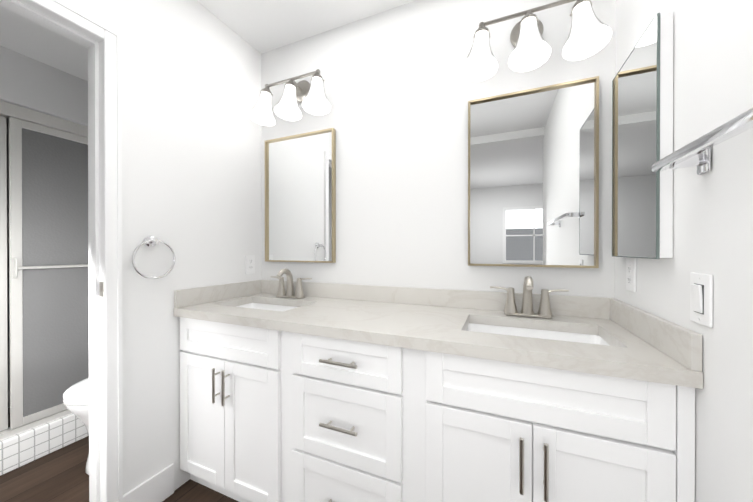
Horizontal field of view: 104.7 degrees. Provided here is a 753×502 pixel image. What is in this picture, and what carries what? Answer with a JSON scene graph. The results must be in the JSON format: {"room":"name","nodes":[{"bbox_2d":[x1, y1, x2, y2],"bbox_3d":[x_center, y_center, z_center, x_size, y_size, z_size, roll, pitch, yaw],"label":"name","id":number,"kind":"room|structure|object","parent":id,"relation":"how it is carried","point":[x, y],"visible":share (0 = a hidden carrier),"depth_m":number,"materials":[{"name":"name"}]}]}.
{"room":"bathroom","nodes":[
{"label":"bathroom","id":0,"kind":"room"},
{"bbox_2d":[7,118,9,407],"bbox_3d":[-2.956,-0.069,1.655,0.120,2.440,2.180,0,0,23],"label":"shower door frame","id":1,"kind":"structure","parent":0,"point":[8,261],"depth_m":2.12,"materials":[{"name":"white paint"}]},
{"bbox_2d":[0,6,87,80],"bbox_3d":[-1.974,-1.084,1.571,1.750,0.070,1.560,0,0,23],"label":"ceiling","id":2,"kind":"structure","parent":0,"point":[28,38],"depth_m":1.48,"materials":[{"name":"white paint"}]},
{"bbox_2d":[0,46,88,475],"bbox_3d":[-1.950,0.051,1.565,0.123,2.200,1.550,0,0,23],"label":"wall","id":3,"kind":"structure","parent":0,"point":[43,108],"depth_m":1.64,"materials":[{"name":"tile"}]},
{"bbox_2d":[0,408,238,501],"bbox_3d":[-0.935,1.189,-0.731,5.710,0.060,5.240,0,0,23],"label":"floor","id":4,"kind":"structure","parent":0,"point":[60,475],"depth_m":1.44,"materials":[{"name":"wood"}]},
{"bbox_2d":[63,378,88,474],"bbox_3d":[-1.366,0.758,1.744,0.420,0.785,0.730,0,0,23],"label":"toilet","id":5,"kind":"object","parent":4,"relation":"on","point":[76,399],"visible":0.12,"depth_m":1.42,"materials":[{"name":"white ceramic"}]},
{"bbox_2d":[174,312,702,501],"bbox_3d":[-0.007,0.732,1.278,1.862,0.840,0.568,0,0,23],"label":"bathroom vanity","id":6,"kind":"object","parent":4,"relation":"on","point":[298,390],"depth_m":0.97,"materials":[{"name":"white wood"}]},
{"bbox_2d":[173,292,702,383],"bbox_3d":[-0.005,0.293,1.281,1.862,0.038,0.558,0,0,23],"label":"countertop","id":7,"kind":"structure","parent":6,"relation":"on","point":[427,325],"depth_m":1.05,"materials":[{"name":"beige stone"}]},
{"bbox_2d":[237,300,300,311],"bbox_3d":[-0.582,0.373,1.528,0.468,0.147,0.278,0,0,23],"label":"sink","id":8,"kind":"object","parent":7,"relation":"in","point":[273,304],"depth_m":1.68,"materials":[{"name":"white ceramic"}]},
{"bbox_2d":[271,268,312,299],"bbox_3d":[-0.522,0.186,1.669,0.292,0.174,0.133,0,0,23],"label":"faucet","id":9,"kind":"object","parent":7,"relation":"on","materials":[{"name":"silver metal"}]},
{"bbox_2d":[489,276,568,319],"bbox_3d":[0.619,0.188,1.184,0.293,0.174,0.133,0,0,23],"label":"faucet","id":10,"kind":"object","parent":7,"relation":"on","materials":[{"name":"silver metal"}]},
{"bbox_2d":[465,320,612,343],"bbox_3d":[0.559,0.375,1.043,0.468,0.147,0.278,0,0,23],"label":"sink","id":11,"kind":"object","parent":7,"relation":"in","point":[474,325],"depth_m":1.15,"materials":[{"name":"white ceramic"}]},
{"bbox_2d":[61,0,261,494],"bbox_3d":[-1.211,-0.067,0.979,0.120,2.440,2.060,0,0,23],"label":"wall","id":12,"kind":"structure","parent":0,"point":[191,142],"depth_m":1.39,"materials":[{"name":"white paint"}]},
{"bbox_2d":[0,0,122,501],"bbox_3d":[-1.257,0.138,0.849,0.141,2.032,0.791,0,0,23],"label":"door frame","id":13,"kind":"structure","parent":12,"relation":"attached to","point":[112,219],"depth_m":1.16,"materials":[{"name":"white wood"}]},
{"bbox_2d":[123,463,173,501],"bbox_3d":[-1.009,1.082,1.290,0.012,0.140,0.207,0,0,23],"label":"baseboard","id":14,"kind":"structure","parent":12,"relation":"attached to","point":[158,487],"depth_m":1.31,"materials":[{"name":"white wood"}]},
{"bbox_2d":[132,235,175,278],"bbox_3d":[-0.985,0.027,1.285,0.054,0.194,0.176,0,0,23],"label":"towel ring","id":15,"kind":"object","parent":12,"relation":"attached to","point":[150,241],"visible":1,"depth_m":1.27,"materials":[{"name":"silver metal"}]},
{"bbox_2d":[174,280,260,307],"bbox_3d":[-0.856,0.231,1.633,0.020,0.085,0.536,0,0,23],"label":"backsplash","id":16,"kind":"structure","parent":12,"relation":"attached to","point":[184,297],"depth_m":1.56,"materials":[{"name":"beige stone"}]},
{"bbox_2d":[245,255,254,273],"bbox_3d":[-0.787,0.084,1.812,0.009,0.116,0.072,0,0,23],"label":"electrical outlet","id":17,"kind":"object","parent":12,"relation":"attached to","point":[249,264],"visible":1,"depth_m":1.80,"materials":[{"name":"white plastic"}]},
{"bbox_2d":[197,0,414,53],"bbox_3d":[-0.935,-1.331,-0.740,5.710,0.100,5.240,0,0,23],"label":"ceiling","id":18,"kind":"structure","parent":0,"point":[262,26],"depth_m":1.59,"materials":[{"name":"white paint"}]},
{"bbox_2d":[261,0,615,297],"bbox_3d":[-0.732,-0.070,1.960,3.976,2.440,0.120,0,0,23],"label":"wall","id":19,"kind":"structure","parent":0,"point":[400,91],"depth_m":1.49,"materials":[{"name":"white paint"}]},
{"bbox_2d":[248,69,330,125],"bbox_3d":[-0.491,-0.903,1.674,0.538,0.263,0.208,0,0,23],"label":"sconce","id":20,"kind":"object","parent":19,"relation":"attached to","point":[313,98],"depth_m":1.66,"materials":[{"name":"white glass"}]},
{"bbox_2d":[265,128,335,262],"bbox_3d":[-0.474,-0.317,1.766,0.505,0.769,0.030,0,0,23],"label":"mirror","id":21,"kind":"object","parent":19,"relation":"attached to","point":[300,197],"visible":0.94,"depth_m":1.75,"materials":[{"name":"beige metal"}]},
{"bbox_2d":[261,280,616,319],"bbox_3d":[0.100,0.231,1.529,1.862,0.085,0.020,0,0,23],"label":"backsplash","id":22,"kind":"structure","parent":19,"relation":"attached to","point":[444,298],"depth_m":1.42,"materials":[{"name":"beige stone"}]},
{"bbox_2d":[468,76,598,267],"bbox_3d":[0.668,-0.318,1.281,0.505,0.773,0.030,0,0,23],"label":"mirror","id":23,"kind":"object","parent":19,"relation":"attached to","point":[533,177],"visible":1,"depth_m":1.27,"materials":[{"name":"beige metal"}]},
{"bbox_2d":[460,0,611,81],"bbox_3d":[0.627,-0.901,1.199,0.538,0.263,0.208,0,0,23],"label":"sconce","id":24,"kind":"object","parent":19,"relation":"attached to","point":[590,33],"depth_m":1.17,"materials":[{"name":"white glass"}]},
{"bbox_2d":[615,0,752,501],"bbox_3d":[0.593,-0.064,0.147,0.120,2.440,2.180,0,0,23],"label":"wall","id":25,"kind":"structure","parent":0,"point":[713,90],"depth_m":0.63,"materials":[{"name":"white paint"}]},
{"bbox_2d":[626,258,635,291],"bbox_3d":[0.893,0.083,1.020,0.009,0.116,0.072,0,0,23],"label":"electrical outlet","id":26,"kind":"object","parent":25,"relation":"attached to","point":[630,274],"visible":1,"depth_m":1.01,"materials":[{"name":"white plastic"}]},
{"bbox_2d":[612,11,673,258],"bbox_3d":[0.844,-0.312,0.939,0.034,0.666,0.342,0,0,23],"label":"medicine cabinet mirror","id":27,"kind":"object","parent":25,"relation":"attached to","point":[642,143],"visible":1,"depth_m":0.86,"materials":[{"name":"white mirror"}]},
{"bbox_2d":[609,298,701,371],"bbox_3d":[0.839,0.233,0.913,0.020,0.085,0.536,0,0,23],"label":"backsplash","id":28,"kind":"structure","parent":25,"relation":"attached to","point":[684,344],"depth_m":0.79,"materials":[{"name":"beige stone"}]},
{"bbox_2d":[690,272,712,327],"bbox_3d":[0.740,0.109,0.667,0.014,0.116,0.072,0,0,23],"label":"light switch","id":29,"kind":"object","parent":25,"relation":"attached to","point":[701,298],"visible":1,"depth_m":0.65,"materials":[{"name":"white plastic"}]},
{"bbox_2d":[652,108,752,174],"bbox_3d":[0.585,-0.205,0.389,0.080,0.060,0.690,0,0,23],"label":"rail","id":30,"kind":"object","parent":25,"relation":"attached to","point":[696,153],"visible":1,"depth_m":0.57,"materials":[{"name":"silver metal"}]}
]}

